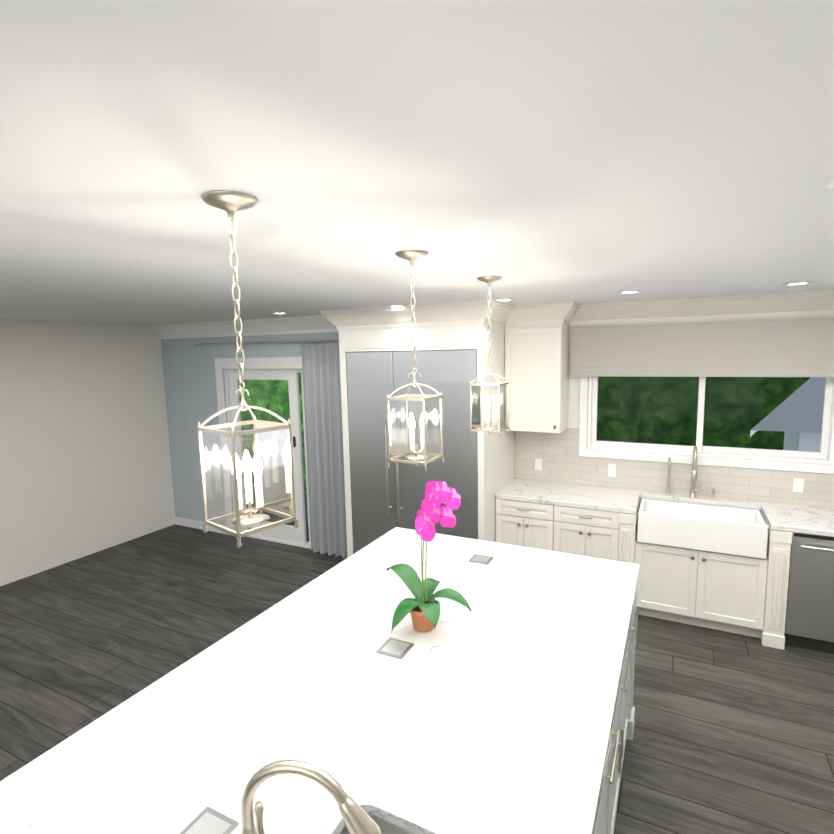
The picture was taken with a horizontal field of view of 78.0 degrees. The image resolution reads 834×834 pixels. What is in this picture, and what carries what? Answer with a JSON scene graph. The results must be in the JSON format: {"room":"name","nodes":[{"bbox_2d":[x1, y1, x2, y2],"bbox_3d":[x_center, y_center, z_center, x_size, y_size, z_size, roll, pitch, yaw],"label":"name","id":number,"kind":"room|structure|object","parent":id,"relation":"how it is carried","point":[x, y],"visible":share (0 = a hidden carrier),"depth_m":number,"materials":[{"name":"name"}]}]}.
{"room":"kitchen","nodes":[
{"label":"kitchen","id":0,"kind":"room"},
{"bbox_2d":[0,320,175,585],"bbox_3d":[-5.086,0.621,3.205,0.150,2.600,8.250,2,8,27],"label":"wall","id":1,"kind":"structure","parent":0,"point":[99,447],"depth_m":5.68,"materials":[{"name":"white paint"}]},
{"bbox_2d":[160,332,371,530],"bbox_3d":[-1.861,0.183,6.084,3.000,2.600,0.150,2,8,27],"label":"wall","id":2,"kind":"structure","parent":0,"point":[190,390],"depth_m":6.42,"materials":[{"name":"blue paint"}]},
{"bbox_2d":[151,315,347,557],"bbox_3d":[-1.988,0.197,6.000,2.850,2.600,0.116,2,8,27],"label":"trim","id":3,"kind":"structure","parent":2,"relation":"attached to","point":[297,325],"depth_m":5.95,"materials":[{"name":"white paint"}]},
{"bbox_2d":[194,339,338,345],"bbox_3d":[-1.623,-0.825,5.688,2.300,0.022,0.084,2,8,27],"label":"curtain rod","id":4,"kind":"object","parent":2,"relation":"attached to","point":[319,340],"visible":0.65,"depth_m":5.63,"materials":[{"name":"silver metal"}]},
{"bbox_2d":[301,343,347,557],"bbox_3d":[-0.905,0.375,5.456,0.684,2.280,0.087,2,8,27],"label":"drape","id":5,"kind":"object","parent":4,"relation":"hanging from","point":[323,424],"visible":0.73,"depth_m":5.49,"materials":[{"name":"grey fabric"}]},
{"bbox_2d":[224,369,310,548],"bbox_3d":[-1.498,0.471,5.940,1.696,2.046,0.110,2,8,27],"label":"sliding patio door","id":6,"kind":"structure","parent":2,"relation":"in","point":[288,534],"depth_m":5.93,"materials":[{"name":"white paint"}]},
{"bbox_2d":[0,519,833,833],"bbox_3d":[-1.243,2.100,1.664,8.510,0.100,8.910,2,8,27],"label":"floor","id":7,"kind":"structure","parent":0,"point":[732,733],"depth_m":3.54,"materials":[{"name":"grey wood"}]},
{"bbox_2d":[0,535,638,833],"bbox_3d":[0.001,1.491,2.184,1.604,0.924,2.587,2,8,27],"label":"kitchen island","id":8,"kind":"object","parent":7,"relation":"on","point":[328,702],"depth_m":1.73,"materials":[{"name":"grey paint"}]},
{"bbox_2d":[0,531,395,806],"bbox_3d":[-0.718,0.983,2.480,0.029,0.036,2.540,2,8,27],"label":"island countertop","id":9,"kind":"structure","parent":8,"relation":"on","point":[26,780],"depth_m":1.90,"materials":[{"name":"white stone"}]},
{"bbox_2d":[387,480,470,631],"bbox_3d":[0.013,0.600,2.261,0.454,0.688,0.314,2,8,27],"label":"potted orchid","id":10,"kind":"object","parent":8,"relation":"on","point":[423,606],"visible":1,"depth_m":2.21,"materials":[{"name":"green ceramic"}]},
{"bbox_2d":[396,531,638,574],"bbox_3d":[0.550,0.854,3.270,1.578,0.036,0.029,2,8,27],"label":"island countertop","id":11,"kind":"structure","parent":8,"relation":"on","point":[407,534],"depth_m":3.11,"materials":[{"name":"white stone"}]},
{"bbox_2d":[580,571,638,833],"bbox_3d":[0.665,1.043,1.786,0.029,0.036,2.540,2,8,27],"label":"island countertop","id":12,"kind":"structure","parent":8,"relation":"on","point":[596,784],"depth_m":1.71,"materials":[{"name":"white stone"}]},
{"bbox_2d":[339,323,514,556],"bbox_3d":[0.116,0.363,5.032,1.427,2.430,0.996,2,8,27],"label":"refrigerator","id":13,"kind":"object","parent":7,"relation":"on","point":[475,470],"visible":0.67,"depth_m":4.60,"materials":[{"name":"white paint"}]},
{"bbox_2d":[496,499,559,551],"bbox_3d":[1.109,1.146,4.836,0.578,0.885,0.644,2,8,27],"label":"base cabinet","id":14,"kind":"object","parent":7,"relation":"on","point":[518,523],"depth_m":4.53,"materials":[{"name":"white paint"}]},
{"bbox_2d":[560,506,627,562],"bbox_3d":[1.526,1.164,4.627,0.588,0.885,0.644,2,8,27],"label":"base cabinet","id":15,"kind":"object","parent":7,"relation":"on","point":[584,532],"depth_m":4.28,"materials":[{"name":"white paint"}]},
{"bbox_2d":[495,478,833,536],"bbox_3d":[2.518,0.748,4.071,3.745,0.039,0.634,2,8,27],"label":"countertop","id":16,"kind":"structure","parent":15,"relation":"on","point":[812,520],"depth_m":4.28,"materials":[{"name":"white stone"}]},
{"bbox_2d":[663,446,714,499],"bbox_3d":[2.300,0.469,4.343,0.395,0.452,0.199,2,8,27],"label":"faucet","id":17,"kind":"object","parent":16,"relation":"on","point":[694,466],"depth_m":4.38,"materials":[{"name":"silver metal"}]},
{"bbox_2d":[632,515,771,646],"bbox_3d":[2.296,1.310,4.252,0.895,0.660,0.652,2,8,27],"label":"base cabinet","id":18,"kind":"object","parent":7,"relation":"on","point":[747,572],"depth_m":3.96,"materials":[{"name":"white paint"}]},
{"bbox_2d":[636,519,767,558],"bbox_3d":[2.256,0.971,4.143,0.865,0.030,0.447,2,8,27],"label":"farmhouse sink","id":19,"kind":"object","parent":18,"relation":"on","point":[708,538],"depth_m":3.90,"materials":[{"name":"white ceramic"}]},
{"bbox_2d":[768,530,833,652],"bbox_3d":[3.110,1.236,3.816,0.682,0.883,0.580,2,8,27],"label":"base cabinet","id":20,"kind":"object","parent":7,"relation":"on","point":[801,601],"depth_m":3.68,"materials":[{"name":"white paint"}]},
{"bbox_2d":[771,509,833,652],"bbox_3d":[3.071,1.238,3.810,0.618,0.883,0.626,2,8,27],"label":"dishwasher","id":21,"kind":"object","parent":20,"relation":"in","point":[808,605],"depth_m":3.66,"materials":[{"name":"silver metal"}]},
{"bbox_2d":[0,0,833,324],"bbox_3d":[-1.300,-0.577,1.320,8.510,0.100,8.910,2,8,27],"label":"ceiling","id":22,"kind":"structure","parent":0,"point":[568,150],"depth_m":1.00,"materials":[{"name":"white paint"}]},
{"bbox_2d":[197,191,298,547],"bbox_3d":[-0.451,-0.113,1.322,0.182,0.854,0.182,5,10,40],"label":"pendant lantern","id":23,"kind":"object","parent":22,"relation":"hanging from","point":[273,469],"visible":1,"depth_m":1.34,"materials":[{"name":"silver metal"}]},
{"bbox_2d":[386,250,444,470],"bbox_3d":[-0.012,-0.220,2.078,0.182,0.854,0.182,2,8,27],"label":"pendant lantern","id":24,"kind":"object","parent":22,"relation":"hanging from","point":[397,427],"visible":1,"depth_m":2.09,"materials":[{"name":"silver metal"}]},
{"bbox_2d":[469,276,509,436],"bbox_3d":[0.397,-0.324,2.817,0.182,0.854,0.182,2,8,27],"label":"pendant lantern","id":25,"kind":"object","parent":22,"relation":"hanging from","point":[476,406],"visible":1,"depth_m":2.83,"materials":[{"name":"silver metal"}]},
{"bbox_2d":[494,299,513,301],"bbox_3d":[0.681,-0.912,4.025,0.154,0.007,0.154,2,8,27],"label":"recessed light","id":26,"kind":"object","parent":22,"relation":"in","point":[498,300],"depth_m":4.03,"materials":[{"name":"white paint"}]},
{"bbox_2d":[618,291,640,293],"bbox_3d":[1.499,-0.879,3.638,0.154,0.007,0.154,2,8,27],"label":"recessed light","id":27,"kind":"object","parent":22,"relation":"in","point":[634,292],"depth_m":3.64,"materials":[{"name":"white paint"}]},
{"bbox_2d":[783,282,811,285],"bbox_3d":[2.455,-0.859,3.325,0.154,0.007,0.154,2,8,27],"label":"recessed light","id":28,"kind":"object","parent":22,"relation":"in","point":[796,283],"depth_m":3.32,"materials":[{"name":"white paint"}]},
{"bbox_2d":[825,179,833,187],"bbox_3d":[1.104,-0.530,1.017,0.400,0.014,0.400,2,8,27],"label":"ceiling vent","id":29,"kind":"object","parent":22,"relation":"in","point":[830,184],"visible":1,"depth_m":1.25,"materials":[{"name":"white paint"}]},
{"bbox_2d":[415,349,831,509],"bbox_3d":[1.959,0.276,4.735,5.340,2.600,0.150,2,8,27],"label":"wall","id":30,"kind":"structure","parent":0,"point":[573,381],"depth_m":4.83,"materials":[{"name":"white paint"}]},
{"bbox_2d":[505,323,568,432],"bbox_3d":[1.114,-0.364,4.791,0.510,0.970,0.348,2,8,27],"label":"upper cabinet","id":31,"kind":"object","parent":30,"relation":"attached to","point":[536,355],"depth_m":4.64,"materials":[{"name":"white paint"}]},
{"bbox_2d":[320,290,833,349],"bbox_3d":[0.807,-0.443,2.281,5.295,0.500,5.049,2,8,27],"label":"crown molding","id":32,"kind":"structure","parent":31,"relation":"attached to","point":[785,305],"depth_m":4.33,"materials":[{"name":"white paint"}]},
{"bbox_2d":[535,459,541,470],"bbox_3d":[1.190,0.466,5.049,0.070,0.115,0.007,2,8,27],"label":"electrical outlet plate","id":33,"kind":"object","parent":30,"relation":"attached to","point":[538,462],"depth_m":5.05,"materials":[{"name":"white plastic"}]},
{"bbox_2d":[608,464,615,476],"bbox_3d":[1.798,0.493,4.744,0.070,0.115,0.007,2,8,27],"label":"electrical outlet plate","id":34,"kind":"object","parent":30,"relation":"attached to","point":[611,467],"depth_m":4.74,"materials":[{"name":"white plastic"}]},
{"bbox_2d":[515,428,833,507],"bbox_3d":[2.641,0.425,4.318,3.720,0.533,0.011,2,8,27],"label":"backsplash","id":35,"kind":"structure","parent":30,"relation":"attached to","point":[563,461],"depth_m":4.55,"materials":[{"name":"tile"}]},
{"bbox_2d":[570,318,833,376],"bbox_3d":[2.334,-0.556,4.272,2.060,0.443,0.067,2,8,27],"label":"blind","id":36,"kind":"object","parent":30,"relation":"attached to","point":[787,348],"visible":1,"depth_m":4.23,"materials":[{"name":"grey fabric"}]},
{"bbox_2d":[579,376,833,473],"bbox_3d":[2.438,-0.131,4.416,1.990,1.070,0.164,2,8,27],"label":"kitchen window","id":37,"kind":"structure","parent":30,"relation":"in","point":[589,442],"depth_m":4.41,"materials":[{"name":"white paint"}]},
{"bbox_2d":[792,478,803,492],"bbox_3d":[3.049,0.547,4.117,0.070,0.115,0.007,2,8,27],"label":"electrical outlet plate","id":38,"kind":"object","parent":30,"relation":"attached to","point":[798,484],"depth_m":4.12,"materials":[{"name":"white plastic"}]},
{"label":"outside","id":39,"kind":"structure","parent":0,"visible":0},
{"bbox_2d":[241,427,307,524],"bbox_3d":[-1.706,0.922,7.215,5.320,1.160,1.790,2,8,27],"label":"deck railing","id":40,"kind":"object","parent":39,"point":[275,517],"depth_m":8.11,"materials":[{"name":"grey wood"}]},
{"bbox_2d":[238,372,810,492],"bbox_3d":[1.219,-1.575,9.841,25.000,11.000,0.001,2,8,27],"label":"trees","id":41,"kind":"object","parent":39,"point":[727,396],"depth_m":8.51,"materials":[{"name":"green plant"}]},
{"bbox_2d":[750,377,825,451],"bbox_3d":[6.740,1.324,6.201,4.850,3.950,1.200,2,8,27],"label":"neighbouring house","id":42,"kind":"structure","parent":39,"point":[777,420],"depth_m":6.59,"materials":[{"name":"grey"}]}
]}

